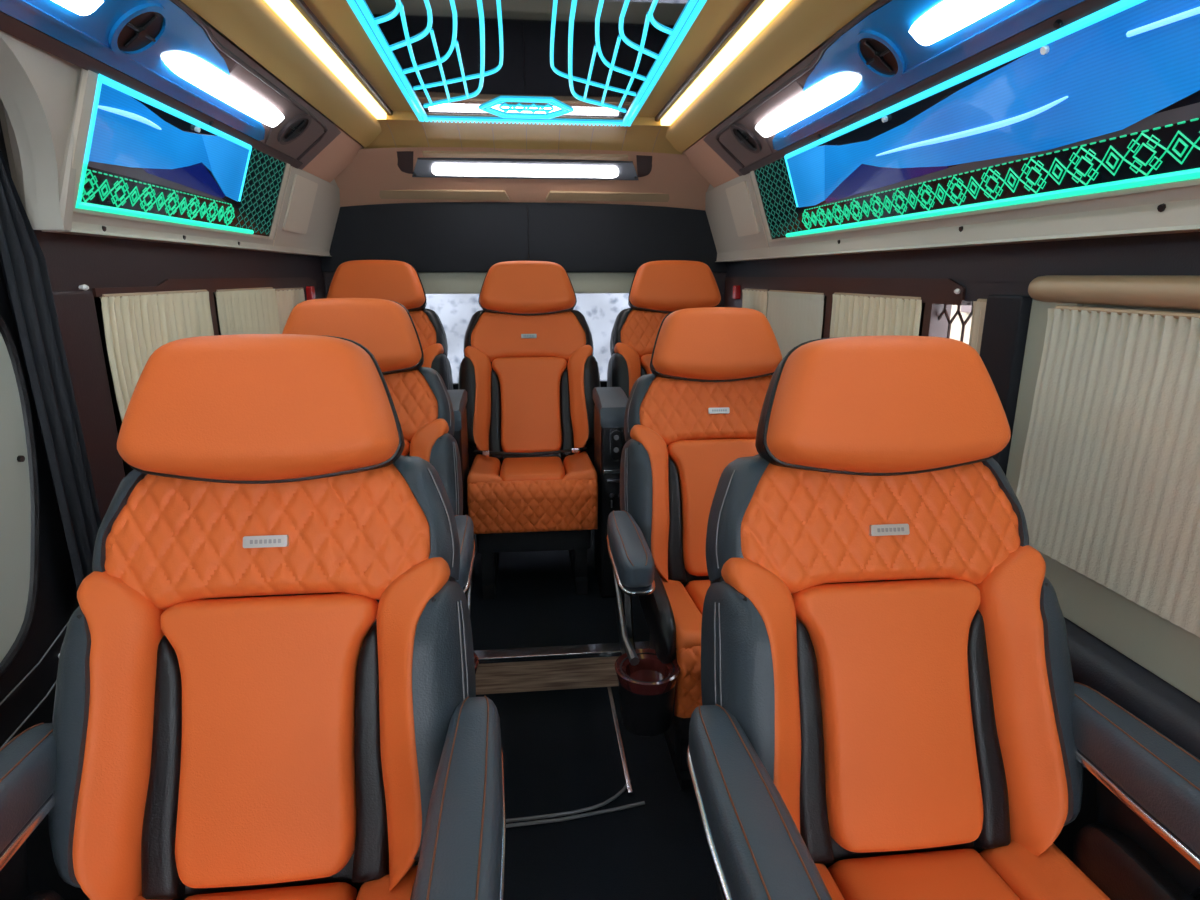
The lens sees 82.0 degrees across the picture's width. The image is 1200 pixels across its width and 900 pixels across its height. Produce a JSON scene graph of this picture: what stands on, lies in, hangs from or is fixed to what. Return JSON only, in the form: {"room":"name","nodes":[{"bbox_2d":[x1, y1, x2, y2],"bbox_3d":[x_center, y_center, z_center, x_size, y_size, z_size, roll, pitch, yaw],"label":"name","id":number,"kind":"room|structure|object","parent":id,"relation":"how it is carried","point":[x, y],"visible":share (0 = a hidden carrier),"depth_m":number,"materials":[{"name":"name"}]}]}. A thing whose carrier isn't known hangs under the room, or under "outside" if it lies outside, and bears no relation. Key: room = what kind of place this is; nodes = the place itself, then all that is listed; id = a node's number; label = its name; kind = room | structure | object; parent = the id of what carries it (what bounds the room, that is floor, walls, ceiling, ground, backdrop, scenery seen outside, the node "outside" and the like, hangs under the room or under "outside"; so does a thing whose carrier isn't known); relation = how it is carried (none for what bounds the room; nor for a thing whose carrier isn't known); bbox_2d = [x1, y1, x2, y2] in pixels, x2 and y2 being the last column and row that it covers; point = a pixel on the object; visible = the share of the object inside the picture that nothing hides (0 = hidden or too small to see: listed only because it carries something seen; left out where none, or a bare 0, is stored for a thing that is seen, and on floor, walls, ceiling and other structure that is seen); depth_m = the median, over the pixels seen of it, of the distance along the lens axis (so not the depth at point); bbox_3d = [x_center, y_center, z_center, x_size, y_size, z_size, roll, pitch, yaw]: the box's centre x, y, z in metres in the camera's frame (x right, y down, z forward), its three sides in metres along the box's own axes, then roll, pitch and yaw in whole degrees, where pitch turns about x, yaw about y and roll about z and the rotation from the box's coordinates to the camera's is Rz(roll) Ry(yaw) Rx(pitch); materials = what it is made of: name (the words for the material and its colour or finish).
{"room":"vehicle interior","nodes":[
{"label":"vehicle interior","id":0,"kind":"room"},
{"bbox_2d":[0,98,325,521],"bbox_3d":[-1.002,0.190,0.551,0.079,1.900,5.680,-1,14,-6],"label":"wall","id":1,"kind":"structure","parent":0,"point":[73,261],"depth_m":1.48,"materials":[{"name":"black"}]},
{"bbox_2d":[100,290,213,421],"bbox_3d":[-1.092,-0.157,1.778,0.026,0.490,0.527,-1,14,-6],"label":"window curtain","id":2,"kind":"object","parent":1,"relation":"hanging from","point":[136,325],"visible":0.34,"depth_m":1.62,"materials":[{"name":"beige fabric"}]},
{"bbox_2d":[0,30,339,256],"bbox_3d":[-1.071,-0.756,1.902,0.166,0.370,2.460,-1,14,-6],"label":"locker","id":3,"kind":"object","parent":1,"relation":"attached to","point":[94,154],"visible":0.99,"depth_m":1.48,"materials":[{"name":"beige plastic"}]},
{"bbox_2d":[77,162,87,203],"bbox_3d":[-0.993,-0.509,1.320,0.036,0.080,0.010,-1,14,-6],"label":"light","id":4,"kind":"object","parent":3,"relation":"attached to","point":[82,171],"depth_m":1.32,"materials":[{"name":"teal"}]},
{"bbox_2d":[83,81,101,163],"bbox_3d":[-0.955,-0.618,1.297,0.061,0.150,0.011,-1,14,-6],"label":"light","id":5,"kind":"object","parent":3,"relation":"attached to","point":[95,100],"depth_m":1.29,"materials":[{"name":"teal plastic"}]},
{"bbox_2d":[98,105,161,129],"bbox_3d":[-0.954,-0.679,1.405,0.012,0.015,0.240,-1,14,-6],"label":"light","id":6,"kind":"object","parent":3,"relation":"attached to","point":[132,117],"depth_m":1.40,"materials":[{"name":"white"}]},
{"bbox_2d":[77,169,234,225],"bbox_3d":[-1.032,-0.595,1.663,0.023,0.061,0.742,-1,14,-6],"label":"light","id":7,"kind":"object","parent":3,"relation":"attached to","point":[118,192],"depth_m":1.56,"materials":[{"name":"green plastic"}]},
{"bbox_2d":[75,202,253,233],"bbox_3d":[-1.052,-0.579,1.749,0.014,0.014,0.885,-1,14,-6],"label":"light","id":8,"kind":"object","parent":3,"relation":"attached to","point":[121,212],"depth_m":1.62,"materials":[{"name":"teal plastic"}]},
{"bbox_2d":[97,74,251,149],"bbox_3d":[-0.967,-0.779,1.627,0.015,0.015,0.730,-1,14,-6],"label":"light","id":9,"kind":"object","parent":3,"relation":"on","point":[106,85],"depth_m":1.52,"materials":[{"name":"teal plastic"}]},
{"bbox_2d":[238,149,251,200],"bbox_3d":[-1.031,-0.798,2.001,0.058,0.147,0.009,-1,14,-6],"label":"light","id":10,"kind":"object","parent":3,"relation":"attached to","point":[248,155],"depth_m":2.00,"materials":[{"name":"teal"}]},
{"bbox_2d":[282,174,317,233],"bbox_3d":[-1.104,-0.901,2.546,0.072,0.189,0.260,-1,14,-6],"label":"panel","id":11,"kind":"object","parent":3,"relation":"attached to","point":[303,187],"depth_m":2.52,"materials":[{"name":"beige plastic"}]},
{"bbox_2d":[92,277,316,296],"bbox_3d":[-1.163,-0.532,2.228,0.026,0.045,1.600,-1,14,-6],"label":"trim","id":12,"kind":"structure","parent":1,"relation":"attached to","point":[211,285],"depth_m":2.01,"materials":[{"name":"red plastic"}]},
{"bbox_2d":[214,287,279,334],"bbox_3d":[-1.150,-0.291,2.311,0.020,0.488,0.482,-1,14,-6],"label":"window curtain","id":13,"kind":"object","parent":1,"relation":"hanging from","point":[244,310],"visible":0.29,"depth_m":2.24,"materials":[{"name":"beige fabric"}]},
{"bbox_2d":[275,287,304,333],"bbox_3d":[-1.194,-0.391,2.717,0.015,0.481,0.340,-1,14,-6],"label":"window curtain","id":14,"kind":"object","parent":1,"relation":"hanging from","point":[287,299],"visible":0.23,"depth_m":2.60,"materials":[{"name":"beige fabric"}]},
{"bbox_2d":[306,286,315,299],"bbox_3d":[-1.212,-0.655,2.887,0.030,0.060,0.040,-1,14,-6],"label":"marker light","id":15,"kind":"object","parent":1,"relation":"attached to","point":[310,290],"visible":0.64,"depth_m":2.87,"materials":[{"name":"red plastic"}]},
{"bbox_2d":[209,292,218,335],"bbox_3d":[-1.151,-0.221,2.053,0.050,0.560,0.037,-1,14,-6],"label":"wall","id":16,"kind":"structure","parent":0,"point":[211,295],"depth_m":2.01,"materials":[{"name":"red"}]},
{"bbox_2d":[335,145,709,209],"bbox_3d":[-0.315,-1.172,2.988,1.860,0.297,0.320,-1,14,-6],"label":"ceiling","id":17,"kind":"structure","parent":0,"point":[373,170],"depth_m":3.00,"materials":[{"name":"brown plastic"}]},
{"bbox_2d":[379,190,509,199],"bbox_3d":[-0.712,-1.125,3.038,0.620,0.039,0.043,-1,14,-6],"label":"flap","id":18,"kind":"object","parent":17,"relation":"attached to","point":[384,194],"visible":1,"depth_m":3.04,"materials":[{"name":"beige plastic"}]},
{"bbox_2d":[397,151,651,179],"bbox_3d":[-0.307,-1.195,2.904,1.150,0.086,0.142,-1,14,-6],"label":"light","id":19,"kind":"object","parent":17,"relation":"attached to","point":[483,164],"visible":1,"depth_m":2.89,"materials":[{"name":"white plastic"}]},
{"bbox_2d":[432,164,618,177],"bbox_3d":[-0.311,-1.181,2.918,0.785,0.041,0.057,-1,14,-6],"label":"diffuser","id":20,"kind":"object","parent":19,"relation":"attached to","point":[438,170],"depth_m":2.91,"materials":[{"name":"white plastic"}]},
{"bbox_2d":[545,191,668,201],"bbox_3d":[0.064,-1.146,3.117,0.620,0.039,0.043,-1,14,-6],"label":"flap","id":21,"kind":"object","parent":17,"relation":"attached to","point":[552,195],"visible":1,"depth_m":3.11,"materials":[{"name":"beige plastic"}]},
{"bbox_2d":[320,202,727,470],"bbox_3d":[-0.333,-0.363,3.363,1.940,1.670,0.090,-1,14,-6],"label":"wall","id":22,"kind":"structure","parent":0,"point":[429,236],"depth_m":3.16,"materials":[{"name":"black fabric"}]},
{"bbox_2d":[418,272,634,293],"bbox_3d":[-0.334,-0.791,3.264,1.720,0.099,0.070,-1,14,-6],"label":"trim","id":23,"kind":"structure","parent":22,"relation":"attached to","point":[432,282],"depth_m":3.21,"materials":[{"name":"beige plastic"}]},
{"bbox_2d":[425,293,629,382],"bbox_3d":[-0.335,-0.537,3.337,1.720,0.430,0.006,-1,14,-6],"label":"window","id":24,"kind":"structure","parent":22,"relation":"in","point":[600,311],"depth_m":3.32,"materials":[{"name":"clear glass"}]},
{"bbox_2d":[303,0,750,116],"bbox_3d":[-0.022,-0.682,0.239,1.120,0.035,5.200,-1,14,-6],"label":"ceiling","id":25,"kind":"structure","parent":0,"point":[715,17],"depth_m":1.82,"materials":[{"name":"brown"}]},
{"bbox_2d":[181,0,380,146],"bbox_3d":[-0.619,-0.617,0.212,0.100,0.108,5.240,-1,14,-6],"label":"trim","id":26,"kind":"structure","parent":25,"relation":"attached to","point":[253,26],"depth_m":1.70,"materials":[{"name":"brown"}]},
{"bbox_2d":[264,0,386,118],"bbox_3d":[-0.553,-0.640,0.208,0.040,0.027,5.030,-1,14,-6],"label":"light strip","id":27,"kind":"object","parent":25,"relation":"attached to","point":[284,9],"visible":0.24,"depth_m":1.78,"materials":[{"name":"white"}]},
{"bbox_2d":[289,0,392,114],"bbox_3d":[-0.517,-0.643,0.175,0.020,0.020,5.160,-1,14,-6],"label":"trim","id":28,"kind":"structure","parent":25,"relation":"attached to","point":[300,5],"depth_m":1.81,"materials":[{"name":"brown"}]},
{"bbox_2d":[363,111,682,153],"bbox_3d":[-0.293,-1.253,2.749,1.296,0.122,0.306,-1,14,-6],"label":"trim","id":29,"kind":"structure","parent":25,"relation":"attached to","point":[407,130],"depth_m":2.72,"materials":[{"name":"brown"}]},
{"bbox_2d":[346,0,706,125],"bbox_3d":[-0.029,-0.678,0.307,0.786,0.066,4.730,-1,14,-6],"label":"ceiling panel","id":30,"kind":"object","parent":25,"relation":"attached to","point":[593,62],"visible":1,"depth_m":1.85,"materials":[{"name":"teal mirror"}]},
{"bbox_2d":[346,0,422,120],"bbox_3d":[-0.417,-0.676,0.312,0.013,0.058,4.620,-1,14,-6],"label":"light","id":31,"kind":"object","parent":30,"relation":"attached to","point":[355,5],"depth_m":1.84,"materials":[{"name":"teal plastic"}]},
{"bbox_2d":[356,0,428,121],"bbox_3d":[-0.398,-0.676,0.314,0.013,0.058,4.620,-1,14,-6],"label":"light","id":32,"kind":"object","parent":30,"relation":"attached to","point":[366,12],"depth_m":1.86,"materials":[{"name":"teal plastic"}]},
{"bbox_2d":[418,117,630,125],"bbox_3d":[-0.274,-1.224,2.573,0.785,0.010,0.037,-1,14,-6],"label":"light","id":33,"kind":"object","parent":30,"relation":"attached to","point":[473,119],"depth_m":2.56,"materials":[{"name":"teal plastic"}]},
{"bbox_2d":[623,0,697,125],"bbox_3d":[0.330,-0.695,0.389,0.013,0.058,4.620,-1,14,-6],"label":"light","id":34,"kind":"object","parent":30,"relation":"attached to","point":[687,11],"depth_m":1.87,"materials":[{"name":"teal plastic"}]},
{"bbox_2d":[627,0,706,125],"bbox_3d":[0.350,-0.696,0.391,0.013,0.058,4.620,-1,14,-6],"label":"light","id":35,"kind":"object","parent":30,"relation":"attached to","point":[697,5],"depth_m":1.86,"materials":[{"name":"teal plastic"}]},
{"bbox_2d":[655,0,764,121],"bbox_3d":[0.477,-0.668,0.277,0.020,0.020,5.160,-1,14,-6],"label":"trim","id":36,"kind":"structure","parent":25,"relation":"attached to","point":[753,5],"depth_m":1.83,"materials":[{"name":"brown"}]},
{"bbox_2d":[661,0,790,125],"bbox_3d":[0.505,-0.668,0.316,0.040,0.027,5.030,-1,14,-6],"label":"light strip","id":37,"kind":"object","parent":25,"relation":"attached to","point":[768,9],"visible":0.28,"depth_m":1.80,"materials":[{"name":"white plastic"}]},
{"bbox_2d":[666,0,876,152],"bbox_3d":[0.571,-0.648,0.333,0.100,0.108,5.240,-1,14,-6],"label":"trim","id":38,"kind":"structure","parent":25,"relation":"attached to","point":[801,26],"depth_m":1.71,"materials":[{"name":"brown"}]},
{"bbox_2d":[470,530,649,650],"bbox_3d":[-0.259,0.539,2.873,1.960,0.162,1.430,-1,14,-6],"label":"platform","id":39,"kind":"object","parent":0,"point":[536,603],"visible":0.04,"depth_m":2.45,"materials":[{"name":"black carpet"}]},
{"bbox_2d":[327,260,452,389],"bbox_3d":[-0.880,-0.118,2.679,0.582,1.207,0.733,-1,14,-6],"label":"seat","id":40,"kind":"object","parent":39,"relation":"on","point":[400,282],"visible":0.15,"depth_m":2.76,"materials":[{"name":"orange leather"}]},
{"bbox_2d":[447,389,473,590],"bbox_3d":[-0.528,0.168,2.501,0.102,0.740,0.280,-1,14,-6],"label":"console","id":41,"kind":"object","parent":39,"relation":"on","point":[458,398],"visible":0.09,"depth_m":2.40,"materials":[{"name":"black plastic"}]},
{"bbox_2d":[458,261,600,599],"bbox_3d":[-0.266,-0.111,2.660,0.582,1.203,0.733,-1,14,-6],"label":"seat","id":42,"kind":"object","parent":39,"relation":"on","point":[529,374],"visible":0.94,"depth_m":2.72,"materials":[{"name":"orange leather"}]},
{"bbox_2d":[474,447,586,455],"bbox_3d":[-0.266,0.005,2.651,0.433,0.022,0.047,-1,14,-6],"label":"belt","id":43,"kind":"object","parent":42,"relation":"on","point":[573,450],"visible":1,"depth_m":2.64,"materials":[{"name":"black fabric"}]},
{"bbox_2d":[500,456,564,480],"bbox_3d":[-0.252,0.075,2.573,0.240,0.071,0.380,-1,14,-6],"label":"seat cushion","id":44,"kind":"object","parent":42,"relation":"on","point":[512,468],"depth_m":2.50,"materials":[{"name":"orange leather"}]},
{"bbox_2d":[475,656,619,694],"bbox_3d":[-0.183,0.721,2.176,1.960,0.152,0.022,-1,14,-6],"label":"trim","id":45,"kind":"structure","parent":39,"relation":"attached to","point":[509,677],"depth_m":2.16,"materials":[{"name":"brown wood"}]},
{"bbox_2d":[474,641,649,663],"bbox_3d":[-0.184,0.638,2.163,1.960,0.018,0.053,-1,14,-6],"label":"trim","id":46,"kind":"structure","parent":39,"relation":"attached to","point":[606,649],"depth_m":2.15,"materials":[{"name":"silver metal"}]},
{"bbox_2d":[593,387,627,597],"bbox_3d":[0.042,0.154,2.559,0.112,0.740,0.280,-1,14,-6],"label":"console","id":47,"kind":"object","parent":39,"relation":"on","point":[610,402],"visible":0.7,"depth_m":2.43,"materials":[{"name":"black plastic"}]},
{"bbox_2d":[607,260,720,397],"bbox_3d":[0.338,-0.139,2.760,0.582,1.207,0.733,-1,14,-6],"label":"seat","id":48,"kind":"object","parent":39,"relation":"on","point":[658,289],"visible":0.22,"depth_m":2.83,"materials":[{"name":"orange leather"}]},
{"bbox_2d":[476,686,715,899],"bbox_3d":[0.034,1.283,0.189,1.960,0.040,4.130,-1,14,-6],"label":"floor","id":49,"kind":"structure","parent":0,"point":[561,753],"depth_m":1.69,"materials":[{"name":"black carpet"}]},
{"bbox_2d":[0,334,505,899],"bbox_3d":[-0.445,0.487,0.831,0.690,1.187,0.859,-1,14,-6],"label":"seat","id":50,"kind":"object","parent":49,"relation":"on","point":[266,683],"visible":1,"depth_m":0.97,"materials":[{"name":"orange leather"}]},
{"bbox_2d":[184,882,356,899],"bbox_3d":[-0.452,0.666,0.804,0.240,0.071,0.380,-1,14,-6],"label":"seat cushion","id":51,"kind":"object","parent":50,"relation":"on","point":[192,890],"depth_m":0.97,"materials":[{"name":"orange leather"}]},
{"bbox_2d":[282,298,478,679],"bbox_3d":[-0.647,0.236,1.775,0.686,1.209,0.769,-1,14,-6],"label":"seat","id":52,"kind":"object","parent":49,"relation":"on","point":[420,396],"visible":0.19,"depth_m":1.88,"materials":[{"name":"orange leather"}]},
{"bbox_2d":[506,780,644,827],"bbox_3d":[-0.072,0.879,1.679,0.359,0.009,0.091,-6,15,-21],"label":"cable","id":53,"kind":"object","parent":49,"relation":"on","point":[620,792],"visible":0.9,"depth_m":1.67,"materials":[{"name":"grey plastic"}]},
{"bbox_2d":[607,687,632,795],"bbox_3d":[0.053,0.808,1.954,0.012,0.012,0.460,-1,14,-6],"label":"rail","id":54,"kind":"object","parent":49,"relation":"on","point":[612,705],"visible":1,"depth_m":1.91,"materials":[{"name":"silver metal"}]},
{"bbox_2d":[607,307,781,789],"bbox_3d":[0.347,0.226,1.876,0.696,1.179,0.779,-1,14,-6],"label":"seat","id":55,"kind":"object","parent":49,"relation":"on","point":[698,410],"visible":0.62,"depth_m":1.96,"materials":[{"name":"orange leather"}]},
{"bbox_2d":[685,580,709,614],"bbox_3d":[0.382,0.418,1.815,0.240,0.071,0.380,-1,14,-6],"label":"seat cushion","id":56,"kind":"object","parent":55,"relation":"on","point":[696,590],"depth_m":1.91,"materials":[{"name":"orange leather"}]},
{"bbox_2d":[686,335,1199,899],"bbox_3d":[0.459,0.475,0.895,0.681,1.179,0.859,-1,14,-6],"label":"seat","id":57,"kind":"object","parent":49,"relation":"on","point":[893,707],"visible":1,"depth_m":1.03,"materials":[{"name":"orange leather"}]},
{"bbox_2d":[828,848,1020,899],"bbox_3d":[0.484,0.657,0.873,0.240,0.071,0.380,-1,14,-6],"label":"seat cushion","id":58,"kind":"object","parent":57,"relation":"on","point":[857,873],"depth_m":1.00,"materials":[{"name":"orange leather"}]},
{"bbox_2d":[922,303,944,336],"bbox_3d":[0.809,-0.133,1.704,0.050,0.560,0.030,-1,14,-6],"label":"wall","id":59,"kind":"structure","parent":0,"point":[932,327],"depth_m":1.65,"materials":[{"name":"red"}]},
{"bbox_2d":[724,232,1199,899],"bbox_3d":[0.915,0.417,0.828,0.054,1.365,5.600,-1,14,-6],"label":"wall","id":60,"kind":"structure","parent":0,"point":[1008,269],"depth_m":1.36,"materials":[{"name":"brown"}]},
{"bbox_2d":[732,285,740,298],"bbox_3d":[0.615,-0.710,3.103,0.030,0.060,0.040,-1,14,-6],"label":"marker light","id":61,"kind":"object","parent":60,"relation":"attached to","point":[736,288],"visible":1,"depth_m":3.08,"materials":[{"name":"red plastic"}]},
{"bbox_2d":[742,288,767,316],"bbox_3d":[0.646,-0.441,2.930,0.015,0.474,0.310,-1,14,-6],"label":"window curtain","id":62,"kind":"object","parent":60,"relation":"hanging from","point":[756,299],"visible":0.23,"depth_m":2.86,"materials":[{"name":"beige fabric"}]},
{"bbox_2d":[767,290,824,358],"bbox_3d":[0.691,-0.337,2.519,0.014,0.474,0.524,-1,14,-6],"label":"window curtain","id":63,"kind":"object","parent":60,"relation":"hanging from","point":[795,318],"visible":0.32,"depth_m":2.46,"materials":[{"name":"fabric"}]},
{"bbox_2d":[766,296,826,337],"bbox_3d":[0.715,-0.380,2.679,0.006,0.560,0.880,-1,14,-6],"label":"window","id":64,"kind":"structure","parent":60,"relation":"in","point":[825,297],"depth_m":2.31,"materials":[{"name":"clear glass"}]},
{"bbox_2d":[728,277,971,304],"bbox_3d":[0.713,-0.569,2.392,0.026,0.057,1.820,-1,14,-6],"label":"trim","id":65,"kind":"structure","parent":60,"relation":"attached to","point":[930,290],"depth_m":1.92,"materials":[{"name":"black plastic"}]},
{"bbox_2d":[830,292,921,337],"bbox_3d":[0.751,-0.198,1.963,0.025,0.478,0.500,-1,14,-6],"label":"window curtain","id":66,"kind":"object","parent":60,"relation":"hanging from","point":[853,314],"visible":0.21,"depth_m":1.89,"materials":[{"name":"beige fabric"}]},
{"bbox_2d":[919,303,924,335],"bbox_3d":[0.792,-0.200,1.970,0.006,0.560,0.530,-1,14,-6],"label":"window","id":67,"kind":"structure","parent":60,"relation":"in","point":[923,304],"depth_m":1.74,"materials":[{"name":"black glass"}]},
{"bbox_2d":[942,304,971,344],"bbox_3d":[0.834,-0.092,1.582,0.004,0.540,0.240,-1,14,-6],"label":"window","id":68,"kind":"structure","parent":60,"relation":"in","point":[956,326],"depth_m":1.59,"materials":[{"name":"clear glass"}]},
{"bbox_2d":[938,301,972,341],"bbox_3d":[0.817,-0.128,1.603,0.006,0.563,0.240,-1,14,-6],"label":"window grille","id":69,"kind":"object","parent":68,"relation":"attached to","point":[958,312],"visible":0.14,"depth_m":1.57,"materials":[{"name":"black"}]},
{"bbox_2d":[969,299,986,354],"bbox_3d":[0.798,-0.080,1.493,0.023,0.482,0.060,-1,14,-6],"label":"window curtain","id":70,"kind":"object","parent":60,"relation":"hanging from","point":[979,306],"visible":0.18,"depth_m":1.45,"materials":[{"name":"beige fabric"}]},
{"bbox_2d":[1006,299,1199,702],"bbox_3d":[0.977,0.294,0.097,0.052,0.602,2.638,-1,14,-6],"label":"trim","id":71,"kind":"structure","parent":60,"relation":"attached to","point":[1169,651],"depth_m":1.15,"materials":[{"name":"beige"}]},
{"bbox_2d":[1028,275,1199,309],"bbox_3d":[0.903,-0.073,0.386,0.022,0.047,1.900,-1,14,-6],"label":"window valance","id":72,"kind":"object","parent":60,"relation":"attached to","point":[1159,291],"visible":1,"depth_m":1.09,"materials":[{"name":"beige fabric"}]},
{"bbox_2d":[1016,305,1199,637],"bbox_3d":[0.901,0.164,0.471,0.020,0.446,1.740,-1,14,-6],"label":"window curtain","id":73,"kind":"object","parent":72,"relation":"hanging from","point":[1108,489],"visible":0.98,"depth_m":1.10,"materials":[{"name":"fabric"}]},
{"bbox_2d":[1064,617,1199,758],"bbox_3d":[0.932,0.612,0.181,0.080,0.080,2.655,-1,14,-6],"label":"armrest","id":74,"kind":"object","parent":60,"relation":"attached to","point":[1097,665],"visible":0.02,"depth_m":1.06,"materials":[{"name":"grey leather"}]},
{"bbox_2d":[980,294,1032,474],"bbox_3d":[0.829,0.293,1.505,0.080,1.232,0.105,-1,14,-6],"label":"wall pillar","id":75,"kind":"structure","parent":0,"point":[1006,320],"depth_m":1.35,"materials":[{"name":"black plastic"}]},
{"bbox_3d":[-0.062,-0.765,0.411,2.100,0.040,5.680,-1,14,-6],"label":"roof","id":76,"kind":"structure","parent":0,"visible":0},
{"bbox_2d":[0,0,363,182],"bbox_3d":[-0.801,-0.587,0.386,0.244,0.233,5.000,-1,14,-6],"label":"console","id":77,"kind":"object","parent":76,"relation":"attached to","point":[164,51],"visible":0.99,"depth_m":1.44,"materials":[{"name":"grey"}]},
{"bbox_2d":[52,0,103,15],"bbox_3d":[-0.795,-0.649,0.829,0.050,0.045,0.618,-1,14,-6],"label":"lamp","id":78,"kind":"object","parent":77,"relation":"attached to","point":[59,7],"depth_m":1.10,"materials":[{"name":"white plastic"}]},
{"bbox_2d":[108,3,170,58],"bbox_3d":[-0.839,-0.764,1.256,0.103,0.091,0.124,-1,14,-6],"label":"vent","id":79,"kind":"object","parent":77,"relation":"attached to","point":[136,29],"depth_m":1.25,"materials":[{"name":"black plastic"}]},
{"bbox_2d":[164,54,283,126],"bbox_3d":[-0.887,-0.863,1.672,0.050,0.045,0.618,-1,14,-6],"label":"lamp","id":80,"kind":"object","parent":77,"relation":"attached to","point":[207,77],"depth_m":1.61,"materials":[{"name":"white plastic"}]},
{"bbox_2d":[277,113,311,144],"bbox_3d":[-0.931,-0.978,2.099,0.103,0.091,0.124,-1,14,-6],"label":"vent","id":81,"kind":"object","parent":77,"relation":"attached to","point":[297,124],"depth_m":2.09,"materials":[{"name":"black plastic"}]},
{"bbox_2d":[682,0,1119,187],"bbox_3d":[0.715,-0.626,0.541,0.244,0.233,5.000,-1,14,-6],"label":"console","id":82,"kind":"object","parent":76,"relation":"attached to","point":[892,52],"visible":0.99,"depth_m":1.44,"materials":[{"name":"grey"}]},
{"bbox_2d":[730,123,761,153],"bbox_3d":[0.476,-1.014,2.243,0.103,0.091,0.124,-1,14,-6],"label":"vent","id":83,"kind":"object","parent":82,"relation":"attached to","point":[742,132],"depth_m":2.23,"materials":[{"name":"black plastic"}]},
{"bbox_2d":[755,75,858,136],"bbox_3d":[0.525,-0.899,1.817,0.050,0.045,0.618,-1,14,-6],"label":"lamp","id":84,"kind":"object","parent":82,"relation":"attached to","point":[818,97],"depth_m":1.77,"materials":[{"name":"white plastic"}]},
{"bbox_2d":[853,30,905,81],"bbox_3d":[0.568,-0.801,1.399,0.103,0.091,0.124,-1,14,-6],"label":"vent","id":85,"kind":"object","parent":82,"relation":"attached to","point":[878,52],"depth_m":1.39,"materials":[{"name":"black plastic"}]},
{"bbox_2d":[909,0,1012,45],"bbox_3d":[0.617,-0.685,0.973,0.050,0.045,0.618,-1,14,-6],"label":"lamp","id":86,"kind":"object","parent":82,"relation":"attached to","point":[931,22],"depth_m":1.17,"materials":[{"name":"white plastic"}]},
{"bbox_3d":[-1.183,0.307,2.452,0.050,0.780,1.975,-1,14,-6],"label":"wall","id":87,"kind":"structure","parent":0,"visible":0},
{"bbox_2d":[94,297,133,476],"bbox_3d":[-1.133,-0.151,1.773,0.006,0.560,0.550,-1,14,-6],"label":"window","id":88,"kind":"structure","parent":87,"relation":"in","point":[127,469],"depth_m":1.56,"materials":[{"name":"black glass"}]},
{"bbox_2d":[213,292,220,334],"bbox_3d":[-1.210,-0.329,2.477,0.006,0.560,0.870,-1,14,-6],"label":"window","id":89,"kind":"structure","parent":87,"relation":"in","point":[215,300],"depth_m":2.11,"materials":[{"name":"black glass"}]},
{"bbox_3d":[-0.788,0.769,-1.343,0.040,1.790,1.600,-1,14,-6],"label":"wall","id":90,"kind":"structure","parent":0,"visible":0},
{"bbox_2d":[0,121,89,899],"bbox_3d":[-0.968,0.328,0.414,0.051,1.700,2.040,-1,14,-6],"label":"door","id":91,"kind":"structure","parent":90,"relation":"in","point":[38,588],"depth_m":1.25,"materials":[{"name":"black plastic"}]},
{"bbox_2d":[0,150,100,590],"bbox_3d":[-1.042,-0.057,1.322,0.048,1.200,0.105,-1,14,-6],"label":"drape","id":92,"kind":"object","parent":91,"relation":"hanging from","point":[22,259],"visible":0.76,"depth_m":1.30,"materials":[{"name":"black fabric"}]},
{"bbox_3d":[0.933,-0.504,0.585,0.050,0.570,5.680,-1,14,-6],"label":"wall","id":93,"kind":"structure","parent":0,"visible":0},
{"bbox_2d":[705,0,1199,261],"bbox_3d":[0.824,-0.418,0.611,0.166,0.390,5.510,-1,14,-6],"label":"locker","id":94,"kind":"object","parent":93,"relation":"attached to","point":[1088,128],"visible":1,"depth_m":1.22,"materials":[{"name":"beige"}]},
{"bbox_2d":[725,181,759,236],"bbox_3d":[0.559,-0.944,2.716,0.072,0.189,0.260,-1,14,-6],"label":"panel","id":95,"kind":"object","parent":94,"relation":"attached to","point":[739,195],"depth_m":2.69,"materials":[{"name":"beige plastic"}]},
{"bbox_2d":[785,159,797,206],"bbox_3d":[0.603,-0.840,2.168,0.058,0.147,0.009,-1,14,-6],"label":"light","id":96,"kind":"object","parent":94,"relation":"attached to","point":[787,163],"depth_m":2.16,"materials":[{"name":"teal"}]},
{"bbox_2d":[784,0,1146,159],"bbox_3d":[0.727,-0.564,0.779,0.015,0.015,2.825,-1,14,-6],"label":"light","id":97,"kind":"object","parent":94,"relation":"on","point":[1122,11],"depth_m":1.20,"materials":[{"name":"teal"}]},
{"bbox_2d":[876,96,1067,155],"bbox_3d":[0.695,-0.620,1.360,0.012,0.023,0.600,-2,14,-6],"label":"light","id":98,"kind":"object","parent":94,"relation":"attached to","point":[1021,113],"depth_m":1.27,"materials":[{"name":"white"}]},
{"bbox_2d":[786,168,1199,236],"bbox_3d":[0.795,-0.368,0.916,0.014,0.014,2.980,-1,14,-6],"label":"light","id":99,"kind":"object","parent":94,"relation":"attached to","point":[1130,183],"depth_m":1.24,"materials":[{"name":"teal plastic"}]},
{"bbox_2d":[802,118,1199,229],"bbox_3d":[0.750,-0.482,1.219,0.023,0.061,2.027,-1,14,-6],"label":"light","id":100,"kind":"object","parent":94,"relation":"attached to","point":[1150,151],"depth_m":1.19,"materials":[{"name":"green"}]},
{"bbox_2d":[1126,7,1199,36],"bbox_3d":[0.742,-0.518,0.764,0.009,0.014,0.370,-2,14,-6],"label":"light","id":101,"kind":"object","parent":94,"relation":"attached to","point":[1161,21],"depth_m":0.89,"materials":[{"name":"white"}]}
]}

